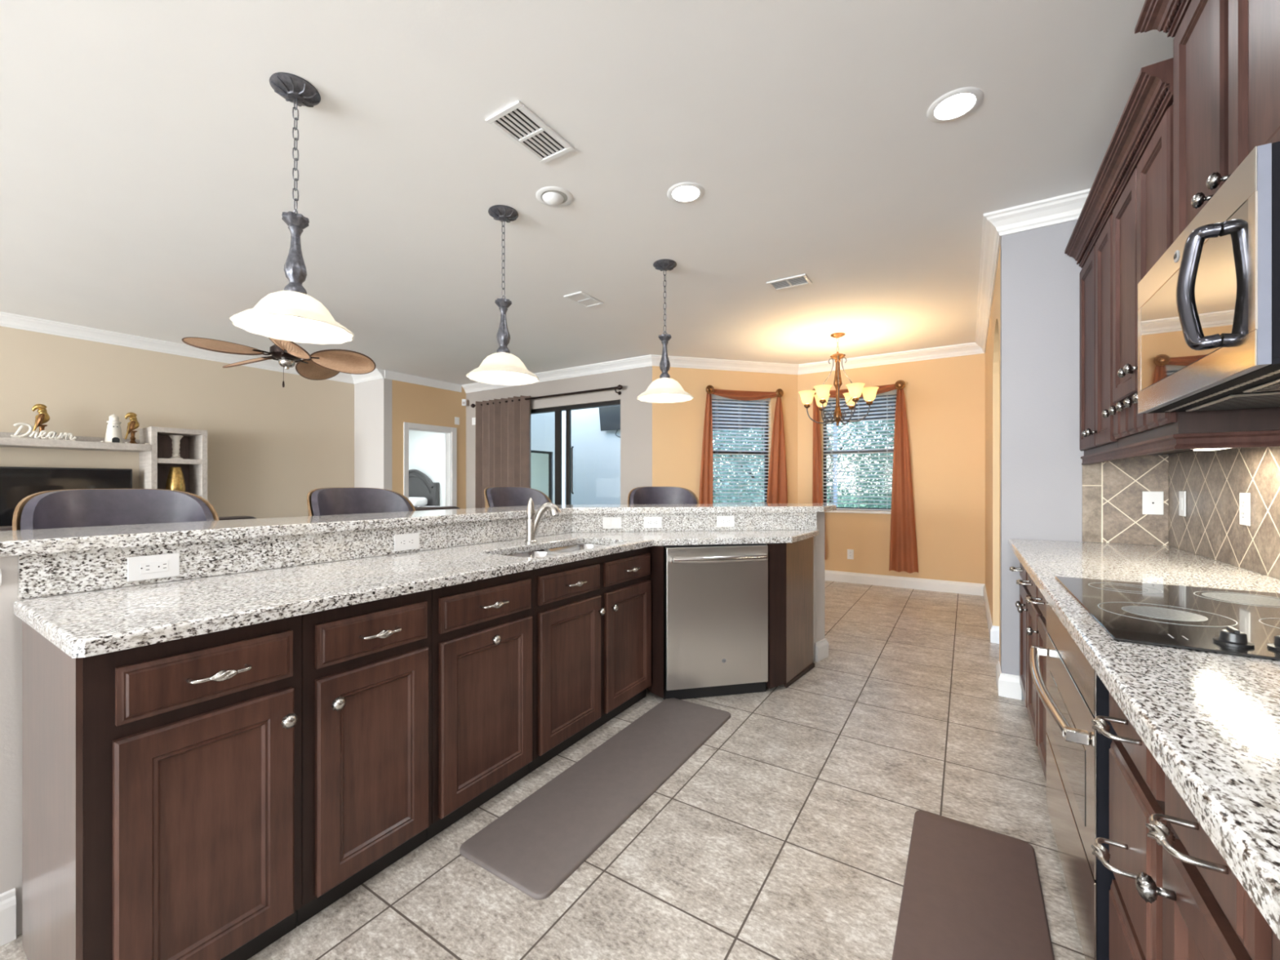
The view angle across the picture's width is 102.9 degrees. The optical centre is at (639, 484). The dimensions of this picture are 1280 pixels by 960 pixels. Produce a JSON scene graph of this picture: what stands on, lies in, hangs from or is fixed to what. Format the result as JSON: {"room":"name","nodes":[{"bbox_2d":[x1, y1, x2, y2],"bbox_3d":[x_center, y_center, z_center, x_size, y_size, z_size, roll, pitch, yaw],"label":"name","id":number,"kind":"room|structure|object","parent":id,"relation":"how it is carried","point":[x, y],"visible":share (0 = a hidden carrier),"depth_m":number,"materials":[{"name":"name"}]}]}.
{"room":"kitchen","nodes":[
{"label":"kitchen","id":0,"kind":"room"},
{"bbox_2d":[0,325,354,518],"bbox_3d":[-7.382,-0.165,2.325,0.140,2.780,11.950,0,0,33],"label":"wall","id":1,"kind":"structure","parent":0,"point":[269,444],"depth_m":5.87,"materials":[{"name":"beige paint"}]},
{"bbox_2d":[0,311,383,383],"bbox_3d":[-7.012,-1.497,2.088,0.740,0.114,11.950,0,0,33],"label":"trim","id":2,"kind":"structure","parent":1,"relation":"attached to","point":[6,319],"depth_m":5.40,"materials":[{"name":"white paint"}]},
{"bbox_2d":[354,369,391,490],"bbox_3d":[-3.815,-0.165,7.207,0.880,2.780,0.120,0,0,33],"label":"wall","id":3,"kind":"structure","parent":0,"point":[372,398],"depth_m":7.06,"materials":[{"name":"beige paint"}]},
{"bbox_2d":[0,511,824,935],"bbox_3d":[-1.059,0.707,2.166,5.454,1.036,1.127,0,0,-43],"label":"wall","id":4,"kind":"structure","parent":0,"point":[11,625],"depth_m":1.38,"materials":[{"name":"beige paint"}]},
{"bbox_2d":[0,888,16,946],"bbox_3d":[-2.158,1.159,0.641,0.016,0.131,1.750,0,0,33],"label":"baseboard","id":5,"kind":"structure","parent":4,"relation":"attached to","point":[7,899],"depth_m":1.36,"materials":[{"name":"white paint"}]},
{"bbox_2d":[17,511,816,599],"bbox_3d":[-0.475,0.250,2.780,3.610,0.120,0.835,0,0,-36],"label":"backsplash","id":6,"kind":"structure","parent":4,"relation":"attached to","point":[48,574],"depth_m":1.97,"materials":[{"name":"stone"}]},
{"bbox_2d":[127,552,179,582],"bbox_3d":[-1.524,0.259,1.600,0.007,0.075,0.122,0,0,33],"label":"power outlet","id":7,"kind":"object","parent":6,"relation":"attached to","point":[159,566],"visible":1,"depth_m":1.59,"materials":[{"name":"white plastic"}]},
{"bbox_2d":[140,560,168,573],"bbox_3d":[-1.521,0.259,1.598,0.001,0.034,0.066,0,0,33],"label":"receptacle","id":8,"kind":"object","parent":7,"relation":"attached to","point":[147,566],"depth_m":1.60,"materials":[{"name":"white plastic"}]},
{"bbox_2d":[394,533,419,551],"bbox_3d":[-1.061,0.262,2.322,0.007,0.075,0.122,0,0,33],"label":"power outlet","id":9,"kind":"object","parent":6,"relation":"attached to","point":[409,541],"visible":1,"depth_m":2.32,"materials":[{"name":"white plastic"}]},
{"bbox_2d":[602,516,621,528],"bbox_3d":[-0.182,0.251,3.326,0.122,0.075,0.010,0,0,-7],"label":"light switch","id":10,"kind":"object","parent":6,"relation":"attached to","point":[609,522],"visible":1,"depth_m":3.33,"materials":[{"name":"white plastic"}]},
{"bbox_2d":[0,502,836,556],"bbox_3d":[-1.038,0.169,2.399,5.965,0.038,1.536,0,0,-43],"label":"breakfast bar","id":11,"kind":"object","parent":4,"relation":"on","point":[17,542],"visible":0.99,"depth_m":1.99,"materials":[{"name":"stone"}]},
{"bbox_2d":[815,638,828,662],"bbox_3d":[1.238,1.159,3.599,0.143,0.131,0.168,0,0,33],"label":"baseboard","id":12,"kind":"structure","parent":4,"relation":"attached to","point":[822,646],"depth_m":3.56,"materials":[{"name":"white paint"}]},
{"bbox_2d":[391,379,555,508],"bbox_3d":[-2.518,-0.165,8.544,0.140,2.780,3.529,0,0,33],"label":"wall","id":13,"kind":"structure","parent":0,"point":[411,402],"depth_m":7.66,"materials":[{"name":"beige paint"}]},
{"bbox_2d":[384,369,462,392],"bbox_3d":[-3.130,-1.497,7.449,0.012,0.114,1.248,0,0,33],"label":"trim","id":14,"kind":"structure","parent":13,"relation":"attached to","point":[389,375],"depth_m":7.39,"materials":[{"name":"paint"}]},
{"bbox_2d":[403,422,457,506],"bbox_3d":[-3.131,0.175,7.558,0.143,2.100,0.880,0,0,33],"label":"door frame","id":15,"kind":"structure","parent":13,"relation":"in","point":[451,433],"depth_m":7.82,"materials":[{"name":"white paint"}]},
{"bbox_2d":[408,410,564,506],"bbox_3d":[-4.461,-0.165,11.944,6.999,2.780,0.100,0,0,33],"label":"wall","id":16,"kind":"structure","parent":0,"point":[426,449],"depth_m":12.05,"materials":[{"name":"paint"}]},
{"bbox_2d":[0,580,1085,959],"bbox_3d":[-5.099,1.285,3.024,15.650,0.120,15.910,0,0,33],"label":"floor","id":17,"kind":"structure","parent":0,"point":[786,835],"depth_m":1.81,"materials":[{"name":"tile"}]},
{"bbox_2d":[0,426,207,500],"bbox_3d":[-5.727,0.317,4.382,0.420,1.814,3.090,0,0,33],"label":"entertainment center","id":18,"kind":"object","parent":17,"relation":"on","point":[155,464],"visible":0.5,"depth_m":5.33,"materials":[{"name":"grey wood"}]},
{"bbox_2d":[31,404,49,439],"bbox_3d":[-5.523,-0.576,4.702,0.103,0.335,0.105,0,0,-20],"label":"bird figurine","id":19,"kind":"object","parent":18,"relation":"on","point":[42,417],"visible":0.8,"depth_m":4.69,"materials":[{"name":"gold metal"}]},
{"bbox_2d":[10,422,76,440],"bbox_3d":[-5.402,-0.478,4.628,0.024,0.140,0.398,0,0,33],"label":"script sign","id":20,"kind":"object","parent":18,"relation":"on","point":[62,435],"visible":1,"depth_m":4.60,"materials":[{"name":"white ceramic"}]},
{"bbox_2d":[0,466,132,526],"bbox_3d":[-5.598,0.258,4.609,0.200,0.830,1.460,0,0,33],"label":"television","id":21,"kind":"object","parent":18,"relation":"on","point":[16,483],"visible":0.18,"depth_m":4.72,"materials":[{"name":"black plastic"}]},
{"bbox_2d":[0,436,151,452],"bbox_3d":[-5.846,-0.374,4.214,0.400,0.066,2.589,0,0,33],"label":"shelf","id":22,"kind":"object","parent":18,"relation":"attached to","point":[5,442],"depth_m":4.77,"materials":[{"name":"grey wood"}]},
{"bbox_2d":[104,413,124,443],"bbox_3d":[-5.201,-0.553,5.043,0.141,0.290,0.140,0,0,33],"label":"lighthouse figurine","id":23,"kind":"object","parent":18,"relation":"on","point":[113,432],"visible":0.98,"depth_m":5.01,"materials":[{"name":"white ceramic"}]},
{"bbox_2d":[124,412,139,444],"bbox_3d":[-5.194,-0.573,5.216,0.101,0.329,0.103,0,0,-20],"label":"bird figurine","id":24,"kind":"object","parent":18,"relation":"on","point":[133,424],"visible":0.98,"depth_m":5.20,"materials":[{"name":"gold metal"}]},
{"bbox_2d":[165,466,186,491],"bbox_3d":[-4.970,-0.033,5.459,0.159,0.304,0.161,0,0,33],"label":"vase","id":25,"kind":"object","parent":18,"relation":"on","point":[175,481],"visible":0.75,"depth_m":5.41,"materials":[{"name":"gold metal"}]},
{"bbox_2d":[168,435,183,458],"bbox_3d":[-4.976,-0.398,5.469,0.120,0.254,0.120,0,0,33],"label":"candle holder","id":26,"kind":"object","parent":18,"relation":"on","point":[175,439],"visible":0.95,"depth_m":5.44,"materials":[{"name":"white ceramic"}]},
{"bbox_2d":[157,457,201,464],"bbox_3d":[-5.019,-0.245,5.494,0.380,0.050,0.364,0,0,33],"label":"shelf","id":27,"kind":"object","parent":18,"relation":"attached to","point":[160,460],"depth_m":5.42,"materials":[{"name":"grey wood"}]},
{"bbox_2d":[12,488,219,530],"bbox_3d":[-2.018,0.622,2.000,0.532,1.208,0.534,0,0,-23],"label":"bar stool","id":28,"kind":"object","parent":17,"relation":"on","point":[68,508],"visible":0.14,"depth_m":2.10,"materials":[{"name":"grey leather"}]},
{"bbox_2d":[22,614,302,959],"bbox_3d":[-1.256,0.786,1.357,0.650,0.875,0.420,0,0,33],"label":"base cabinet","id":29,"kind":"object","parent":17,"relation":"on","point":[162,782],"visible":0.99,"depth_m":1.19,"materials":[{"name":"brown wood"}]},
{"bbox_2d":[306,487,415,515],"bbox_3d":[-1.490,0.622,2.778,0.532,1.208,0.534,0,0,-23],"label":"bar stool","id":30,"kind":"object","parent":17,"relation":"on","point":[329,500],"visible":0.21,"depth_m":2.92,"materials":[{"name":"grey leather"}]},
{"bbox_2d":[296,589,431,926],"bbox_3d":[-1.034,0.786,1.704,0.650,0.875,0.400,0,0,33],"label":"base cabinet","id":31,"kind":"object","parent":17,"relation":"on","point":[366,667],"visible":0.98,"depth_m":1.52,"materials":[{"name":"brown wood"}]},
{"bbox_2d":[408,469,439,506],"bbox_3d":[-6.048,0.427,11.655,1.800,1.594,2.060,0,0,33],"label":"bed","id":32,"kind":"object","parent":17,"relation":"on","point":[423,491],"visible":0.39,"depth_m":12.16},
{"bbox_2d":[426,569,533,840],"bbox_3d":[-0.796,0.786,2.076,0.650,0.875,0.480,0,0,33],"label":"base cabinet","id":33,"kind":"object","parent":17,"relation":"on","point":[482,629],"visible":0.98,"depth_m":1.89,"materials":[{"name":"brown wood"}]},
{"bbox_2d":[484,486,551,507],"bbox_3d":[-0.885,0.622,3.807,0.532,1.208,0.534,0,0,-15],"label":"bar stool","id":34,"kind":"object","parent":17,"relation":"on","point":[494,496],"visible":0.12,"depth_m":3.97,"materials":[{"name":"grey leather"}]},
{"bbox_2d":[508,543,663,773],"bbox_3d":[-0.367,0.786,2.694,0.706,0.875,1.019,0,0,33],"label":"base cabinet","id":35,"kind":"object","parent":17,"relation":"on","point":[592,617],"depth_m":2.46,"materials":[{"name":"brown wood"}]},
{"bbox_2d":[13,529,819,657],"bbox_3d":[-0.220,0.329,2.432,1.305,0.035,3.368,0,0,33],"label":"countertop","id":36,"kind":"structure","parent":35,"relation":"on","point":[93,623],"depth_m":1.52,"materials":[{"name":"stone"}]},
{"bbox_2d":[524,497,560,542],"bbox_3d":[-0.527,0.192,2.767,0.195,0.238,0.063,0,0,-24],"label":"kitchen faucet","id":37,"kind":"object","parent":36,"relation":"on","point":[533,521],"visible":1,"depth_m":2.73,"materials":[{"name":"grey metal"}]},
{"bbox_2d":[506,543,606,557],"bbox_3d":[-0.391,0.432,2.585,0.352,0.170,0.790,0,0,33],"label":"sink","id":38,"kind":"object","parent":36,"relation":"in","point":[562,549],"visible":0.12,"depth_m":2.78,"materials":[{"name":"silver metal"}]},
{"bbox_2d":[506,551,563,557],"bbox_3d":[-0.497,0.432,2.419,0.352,0.170,0.397,0,0,33],"label":"basin","id":39,"kind":"object","parent":38,"relation":"in","point":[535,553],"depth_m":2.61,"materials":[{"name":"grey metal"}]},
{"bbox_2d":[544,543,606,552],"bbox_3d":[-0.284,0.432,2.752,0.352,0.170,0.392,0,0,33],"label":"basin","id":40,"kind":"object","parent":38,"relation":"in","point":[581,546],"depth_m":2.90,"materials":[{"name":"grey metal"}]},
{"bbox_2d":[459,697,730,899],"bbox_3d":[-0.062,1.218,2.204,0.392,0.014,1.445,0,0,33],"label":"floor mat","id":41,"kind":"object","parent":17,"relation":"on","point":[536,845],"visible":1,"depth_m":1.95,"materials":[{"name":"rubber"}]},
{"bbox_2d":[627,486,699,504],"bbox_3d":[0.181,0.622,4.033,0.532,1.208,0.534,0,0,25],"label":"bar stool","id":42,"kind":"object","parent":17,"relation":"on","point":[642,495],"visible":0.16,"depth_m":4.19,"materials":[{"name":"grey leather"}]},
{"bbox_2d":[661,543,768,699],"bbox_3d":[0.418,0.787,3.055,0.621,0.873,0.431,0,0,-12],"label":"dishwasher","id":43,"kind":"object","parent":17,"relation":"on","point":[716,596],"visible":0.99,"depth_m":2.91,"materials":[{"name":"silver metal"}]},
{"bbox_2d":[767,537,814,688],"bbox_3d":[0.967,0.786,3.196,0.062,0.874,0.595,0,0,44],"label":"end panel","id":44,"kind":"object","parent":17,"relation":"on","point":[790,565],"visible":0.9,"depth_m":3.11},
{"bbox_2d":[891,809,1054,959],"bbox_3d":[0.791,1.218,1.209,0.352,0.014,1.450,0,0,33],"label":"floor mat","id":45,"kind":"object","parent":17,"relation":"on","point":[970,891],"visible":1,"depth_m":1.49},
{"bbox_2d":[1008,561,1031,707],"bbox_3d":[2.266,0.786,2.562,0.668,0.875,0.437,0,0,33],"label":"base cabinet","id":46,"kind":"object","parent":17,"relation":"on","point":[1024,593],"visible":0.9,"depth_m":2.72,"materials":[{"name":"brown wood"}]},
{"bbox_2d":[1008,538,1279,940],"bbox_3d":[1.264,0.329,0.983,0.668,0.035,4.218,0,0,33],"label":"countertop","id":47,"kind":"structure","parent":46,"relation":"on","point":[1211,722],"depth_m":0.74,"materials":[{"name":"stone"}]},
{"bbox_2d":[1054,576,1279,661],"bbox_3d":[1.376,0.292,1.215,0.514,0.036,0.810,0,0,33],"label":"cooktop","id":48,"kind":"object","parent":47,"relation":"in","point":[1240,623],"visible":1,"depth_m":1.18,"materials":[{"name":"black glass"}]},
{"bbox_2d":[1122,606,1207,621],"bbox_3d":[1.235,0.304,1.204,0.140,0.001,0.140,0,0,33],"label":"burner","id":49,"kind":"object","parent":48,"relation":"on","point":[1147,612],"depth_m":1.20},
{"bbox_2d":[1201,592,1279,606],"bbox_3d":[1.615,0.304,1.353,0.170,0.001,0.170,0,0,33],"label":"burner","id":50,"kind":"object","parent":48,"relation":"on","point":[1241,598],"depth_m":1.36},
{"bbox_2d":[1016,573,1043,746],"bbox_3d":[2.029,0.786,2.192,0.668,0.875,0.438,0,0,33],"label":"base cabinet","id":51,"kind":"object","parent":17,"relation":"on","point":[1033,611],"visible":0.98,"depth_m":2.37,"materials":[{"name":"brown wood"}]},
{"bbox_2d":[1025,589,1047,782],"bbox_3d":[1.795,0.786,1.825,0.668,0.875,0.428,0,0,33],"label":"base cabinet","id":52,"kind":"object","parent":17,"relation":"on","point":[1042,630],"visible":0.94,"depth_m":2.05,"materials":[{"name":"brown wood"}]},
{"bbox_2d":[1029,600,1117,959],"bbox_3d":[1.435,0.788,1.313,0.671,0.871,0.809,0,0,33],"label":"oven","id":53,"kind":"object","parent":17,"relation":"on","point":[1077,755],"visible":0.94,"depth_m":1.26,"materials":[{"name":"silver metal"}]},
{"bbox_2d":[1091,693,1169,959],"bbox_3d":[1.141,0.786,0.805,0.668,0.875,0.324,0,0,33],"label":"base cabinet","id":54,"kind":"object","parent":17,"relation":"on","point":[1136,780],"visible":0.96,"depth_m":0.92,"materials":[{"name":"brown wood"}]},
{"bbox_2d":[1135,773,1272,959],"bbox_3d":[0.961,0.786,0.524,0.668,0.875,0.338,0,0,33],"label":"base cabinet","id":55,"kind":"object","parent":17,"relation":"on","point":[1208,914],"visible":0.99,"depth_m":0.65,"materials":[{"name":"brown wood"}]},
{"bbox_2d":[466,365,652,508],"bbox_3d":[-1.313,-0.165,7.219,3.560,2.780,0.140,0,0,33],"label":"wall","id":56,"kind":"structure","parent":0,"point":[636,415],"depth_m":6.51,"materials":[{"name":"beige paint"}]},
{"bbox_2d":[471,384,622,408],"bbox_3d":[-1.387,-1.185,7.103,2.808,0.107,0.134,0,0,33],"label":"curtain rod","id":57,"kind":"object","parent":56,"relation":"attached to","point":[619,387],"visible":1,"depth_m":6.73,"materials":[{"name":"brown metal"}]},
{"bbox_2d":[475,395,530,507],"bbox_3d":[-2.031,-0.025,7.479,1.131,2.450,0.186,0,0,33],"label":"drape","id":58,"kind":"object","parent":57,"relation":"hanging from","point":[502,429],"visible":0.61,"depth_m":7.43,"materials":[{"name":"brown fabric"}]},
{"bbox_2d":[530,400,620,504],"bbox_3d":[-1.185,0.075,7.149,2.330,2.300,0.080,0,0,33],"label":"door","id":59,"kind":"structure","parent":56,"relation":"in","point":[569,449],"depth_m":7.04,"materials":[{"name":"brown metal"}]},
{"bbox_2d":[0,0,1174,385],"bbox_3d":[-5.099,-1.615,3.024,15.650,0.120,15.910,0,0,33],"label":"ceiling","id":60,"kind":"structure","parent":0,"point":[147,160],"depth_m":2.42,"materials":[{"name":"paint"}]},
{"bbox_2d":[182,337,375,387],"bbox_3d":[-3.220,-1.212,4.566,1.379,0.684,1.339,0,0,33],"label":"ceiling fan","id":61,"kind":"object","parent":60,"relation":"hanging from","point":[325,364],"visible":0.95,"depth_m":4.63,"materials":[{"name":"brown metal"}]},
{"bbox_2d":[229,72,354,344],"bbox_3d":[-1.354,-1.080,2.005,0.409,0.950,0.400,0,0,33],"label":"pendant light","id":62,"kind":"object","parent":60,"relation":"hanging from","point":[290,314],"visible":1,"depth_m":1.99,"materials":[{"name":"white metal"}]},
{"bbox_2d":[466,204,539,385],"bbox_3d":[-0.781,-1.080,2.918,0.400,0.950,0.409,0,0,-6],"label":"pendant light","id":63,"kind":"object","parent":60,"relation":"hanging from","point":[502,367],"visible":1,"depth_m":2.90,"materials":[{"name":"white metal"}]},
{"bbox_2d":[485,100,573,164],"bbox_3d":[-0.481,-1.550,2.262,0.200,0.010,0.350,0,0,33],"label":"ceiling vent","id":64,"kind":"object","parent":60,"relation":"in","point":[516,122],"visible":1,"depth_m":2.25,"materials":[{"name":"white plastic"}]},
{"bbox_2d":[535,186,573,207],"bbox_3d":[-0.462,-1.538,2.759,0.200,0.034,0.200,0,0,33],"label":"recessed light","id":65,"kind":"object","parent":60,"relation":"in","point":[552,196],"visible":1,"depth_m":2.73,"materials":[{"name":"white plastic"}]},
{"bbox_2d":[564,291,604,307],"bbox_3d":[-0.468,-1.550,4.284,0.190,0.010,0.310,0,0,33],"label":"ceiling vent","id":66,"kind":"object","parent":60,"relation":"in","point":[581,298],"visible":1,"depth_m":4.27,"materials":[{"name":"white plastic"}]},
{"bbox_2d":[635,258,693,403],"bbox_3d":[0.176,-1.080,3.600,0.400,0.950,0.409,0,0,-6],"label":"pendant light","id":67,"kind":"object","parent":60,"relation":"hanging from","point":[664,389],"visible":1,"depth_m":3.57,"materials":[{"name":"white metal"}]},
{"bbox_2d":[666,182,704,203],"bbox_3d":[0.245,-1.552,2.721,0.200,0.006,0.200,0,0,33],"label":"recessed light","id":68,"kind":"object","parent":60,"relation":"in","point":[683,192],"visible":1,"depth_m":2.71,"materials":[{"name":"white plastic"}]},
{"bbox_2d":[766,273,812,291],"bbox_3d":[1.147,-1.550,3.921,0.300,0.010,0.190,0,0,33],"label":"ceiling vent","id":69,"kind":"object","parent":60,"relation":"in","point":[799,280],"visible":1,"depth_m":3.92,"materials":[{"name":"white plastic"}]},
{"bbox_2d":[798,332,879,426],"bbox_3d":[2.051,-1.081,5.289,0.766,0.948,0.761,0,0,33],"label":"chandelier","id":70,"kind":"object","parent":60,"relation":"hanging from","point":[855,389],"visible":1,"depth_m":5.25,"materials":[{"name":"gold metal"}]},
{"bbox_2d":[926,86,983,123],"bbox_3d":[1.292,-1.552,2.094,0.200,0.006,0.200,0,0,33],"label":"recessed light","id":71,"kind":"object","parent":60,"relation":"in","point":[955,104],"visible":1,"depth_m":2.08,"materials":[{"name":"white plastic"}]},
{"bbox_2d":[564,406,620,504],"bbox_3d":[-0.897,-0.865,11.620,2.550,4.220,0.200,0,0,33],"label":"wall","id":72,"kind":"structure","parent":0,"point":[596,452],"depth_m":11.61,"materials":[{"name":"paint"}]},
{"bbox_2d":[598,404,620,437],"bbox_3d":[-0.441,-1.367,11.081,1.000,0.679,0.194,0,0,33],"label":"television","id":73,"kind":"object","parent":72,"relation":"attached to","point":[610,416],"visible":0.59,"depth_m":11.15,"materials":[{"name":"black plastic"}]},
{"bbox_2d":[652,365,797,503],"bbox_3d":[1.093,-0.165,6.518,1.988,2.780,0.140,0,0,-15],"label":"wall","id":74,"kind":"structure","parent":0,"point":[677,428],"depth_m":6.34,"materials":[{"name":"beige paint"}]},
{"bbox_2d":[706,385,714,394],"bbox_3d":[0.855,-1.170,6.325,0.115,0.115,0.112,0,0,-15],"label":"holder","id":75,"kind":"object","parent":74,"relation":"attached to","point":[709,388],"visible":1,"depth_m":6.28,"materials":[{"name":"wood"}]},
{"bbox_2d":[698,388,787,503],"bbox_3d":[1.310,-0.102,6.441,1.321,2.177,0.074,0,0,-15],"label":"curtain","id":76,"kind":"object","parent":75,"relation":"hanging from","point":[777,491],"visible":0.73,"depth_m":6.50,"materials":[{"name":"orange fabric"}]},
{"bbox_2d":[712,401,768,502],"bbox_3d":[1.274,-0.390,6.539,0.914,1.490,0.140,0,0,-15],"label":"window","id":77,"kind":"structure","parent":74,"relation":"in","point":[766,408],"depth_m":6.67,"materials":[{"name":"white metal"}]},
{"bbox_2d":[711,394,770,503],"bbox_3d":[1.277,-0.406,6.528,0.839,1.451,0.054,0,0,-15],"label":"window blind","id":78,"kind":"object","parent":77,"relation":"attached to","point":[713,396],"visible":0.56,"depth_m":6.53,"materials":[{"name":"white"}]},
{"bbox_2d":[797,353,985,583],"bbox_3d":[3.028,-0.165,6.172,2.180,2.780,0.140,0,0,33],"label":"wall","id":79,"kind":"structure","parent":0,"point":[944,397],"depth_m":5.87,"materials":[{"name":"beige paint"}]},
{"bbox_2d":[823,390,897,514],"bbox_3d":[2.720,-0.390,6.339,0.920,1.490,0.140,0,0,33],"label":"window","id":80,"kind":"structure","parent":79,"relation":"in","point":[825,411],"depth_m":6.41,"materials":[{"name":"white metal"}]},
{"bbox_2d":[822,389,896,511],"bbox_3d":[2.713,-0.406,6.329,0.844,1.451,0.054,0,0,33],"label":"window blind","id":81,"kind":"object","parent":80,"relation":"attached to","point":[892,392],"visible":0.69,"depth_m":6.29,"materials":[{"name":"white"}]},
{"bbox_2d":[812,383,918,573],"bbox_3d":[2.716,-0.076,6.219,1.193,2.227,0.074,0,0,33],"label":"curtain","id":82,"kind":"object","parent":80,"relation":"hanging from","point":[903,543],"visible":0.71,"depth_m":6.00,"materials":[{"name":"orange fabric"}]},
{"bbox_2d":[824,569,999,644],"bbox_3d":[1.729,1.159,5.747,3.890,0.131,1.976,0,0,33],"label":"baseboard","id":83,"kind":"structure","parent":79,"relation":"attached to","point":[947,586],"depth_m":5.92,"materials":[{"name":"white paint"}]},
{"bbox_2d":[985,244,1000,666],"bbox_3d":[3.032,-0.165,4.296,0.130,2.780,3.015,0,0,33],"label":"wall","id":84,"kind":"structure","parent":0,"point":[993,351],"depth_m":3.95,"materials":[{"name":"beige paint"}]},
{"bbox_2d":[462,188,1090,393],"bbox_3d":[0.123,-1.497,0.238,6.712,0.114,15.284,0,0,3],"label":"trim","id":85,"kind":"structure","parent":84,"relation":"attached to","point":[1067,207],"depth_m":5.70,"materials":[{"name":"white paint"}]},
{"bbox_2d":[995,661,1022,700],"bbox_3d":[2.209,1.159,3.026,0.146,0.131,0.272,0,0,33],"label":"baseboard","id":86,"kind":"structure","parent":84,"relation":"attached to","point":[1008,686],"depth_m":2.93,"materials":[{"name":"white paint"}]},
{"bbox_2d":[1000,219,1171,699],"bbox_3d":[2.483,-0.165,2.782,0.840,2.780,0.125,0,0,33],"label":"wall","id":87,"kind":"structure","parent":0,"point":[1042,467],"depth_m":2.87,"materials":[{"name":"grey paint"}]},
{"bbox_2d":[1171,450,1271,577],"bbox_3d":[-0.390,-0.165,-2.351,0.140,2.780,11.620,0,0,33],"label":"wall","id":88,"kind":"structure","parent":0,"point":[1192,451],"depth_m":2.38,"materials":[{"name":"beige paint"}]},
{"bbox_2d":[1080,213,1193,455],"bbox_3d":[2.301,-0.663,2.362,0.389,1.024,0.735,0,0,33],"label":"upper cabinet","id":89,"kind":"object","parent":88,"relation":"attached to","point":[1096,432],"visible":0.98,"depth_m":2.38,"materials":[{"name":"brown wood"}]},
{"bbox_2d":[1064,57,1173,267],"bbox_3d":[1.961,-1.221,2.152,0.080,0.108,1.459,0,0,33],"label":"crown molding","id":90,"kind":"structure","parent":89,"relation":"attached to","point":[1151,95],"depth_m":1.86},
{"bbox_2d":[1080,430,1279,465],"bbox_3d":[2.123,-0.127,2.042,0.340,0.044,1.466,0,0,33],"label":"rail","id":91,"kind":"object","parent":89,"relation":"attached to","point":[1268,438],"visible":1,"depth_m":1.50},
{"bbox_2d":[1082,446,1279,579],"bbox_3d":[1.402,0.081,0.895,0.343,0.459,4.219,0,0,33],"label":"tile backsplash","id":92,"kind":"structure","parent":88,"relation":"attached to","point":[1212,482],"depth_m":2.27,"materials":[{"name":"tile"}]},
{"bbox_2d":[1142,491,1163,515],"bbox_3d":[2.618,0.095,2.603,0.078,0.118,0.008,0,0,33],"label":"jack plate","id":93,"kind":"object","parent":92,"relation":"attached to","point":[1152,501],"visible":1,"depth_m":2.60,"materials":[{"name":"white plastic"}]},
{"bbox_2d":[1239,493,1250,525],"bbox_3d":[2.208,0.090,1.863,0.007,0.118,0.075,0,0,33],"label":"power outlet","id":94,"kind":"object","parent":92,"relation":"attached to","point":[1244,498],"visible":1,"depth_m":1.85,"materials":[{"name":"white plastic"}]},
{"bbox_2d":[1102,102,1279,447],"bbox_3d":[1.908,-0.663,1.749,0.389,1.024,0.718,0,0,33],"label":"upper cabinet","id":95,"kind":"object","parent":88,"relation":"attached to","point":[1143,214],"visible":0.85,"depth_m":1.77,"materials":[{"name":"brown wood"}]},
{"bbox_2d":[1134,0,1279,242],"bbox_3d":[1.499,-1.033,1.126,0.410,0.832,0.923,0,0,33],"label":"upper cabinet","id":96,"kind":"object","parent":88,"relation":"attached to","point":[1226,53],"depth_m":1.24,"materials":[{"name":"brown wood"}]},
{"bbox_2d":[1137,141,1279,413],"bbox_3d":[1.470,-0.410,1.144,0.476,0.406,0.755,0,0,33],"label":"microwave","id":97,"kind":"object","parent":96,"relation":"attached to","point":[1209,307],"visible":1,"depth_m":1.07,"materials":[{"name":"silver metal"}]},
{"label":"outside","id":98,"kind":"structure","parent":0,"visible":0},
{"bbox_2d":[714,493,891,507],"bbox_3d":[-0.327,1.445,18.025,100.000,0.160,110.000,0,0,33],"label":"ground","id":99,"kind":"structure","parent":98,"point":[722,494],"depth_m":40.39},
{"bbox_2d":[712,428,753,502],"bbox_3d":[1.933,-0.963,14.695,2.719,4.681,2.733,0,0,-39],"label":"tree","id":100,"kind":"object","parent":99,"relation":"on","point":[716,434],"visible":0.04,"depth_m":14.19,"materials":[{"name":"green plant"}]},
{"bbox_2d":[712,427,764,502],"bbox_3d":[2.897,-0.755,11.947,2.556,4.267,2.546,0,0,-26],"label":"tree","id":101,"kind":"object","parent":99,"relation":"on","point":[759,428],"visible":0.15,"depth_m":11.62,"materials":[{"name":"green plant"}]},
{"bbox_2d":[755,419,893,507],"bbox_3d":[5.736,-1.452,15.588,4.398,5.669,4.433,0,0,42],"label":"tree","id":102,"kind":"object","parent":99,"relation":"on","point":[842,427],"visible":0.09,"depth_m":15.01,"materials":[{"name":"green plant"}]},
{"bbox_2d":[847,419,894,508],"bbox_3d":[5.882,-0.960,11.195,2.438,4.672,2.443,0,0,-16],"label":"tree","id":103,"kind":"object","parent":99,"relation":"on","point":[892,420],"visible":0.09,"depth_m":11.24,"materials":[{"name":"green plant"}]},
{"bbox_3d":[1.468,0.116,10.817,0.070,2.497,0.070,0,0,33],"label":"post","id":104,"kind":"object","parent":99,"relation":"on","visible":0},
{"bbox_2d":[711,394,894,431],"bbox_3d":[3.236,-1.605,9.684,6.200,0.940,0.120,0,0,33],"label":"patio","id":105,"kind":"structure","parent":104,"relation":"on","point":[890,398],"depth_m":10.20,"materials":[{"name":"stone"}]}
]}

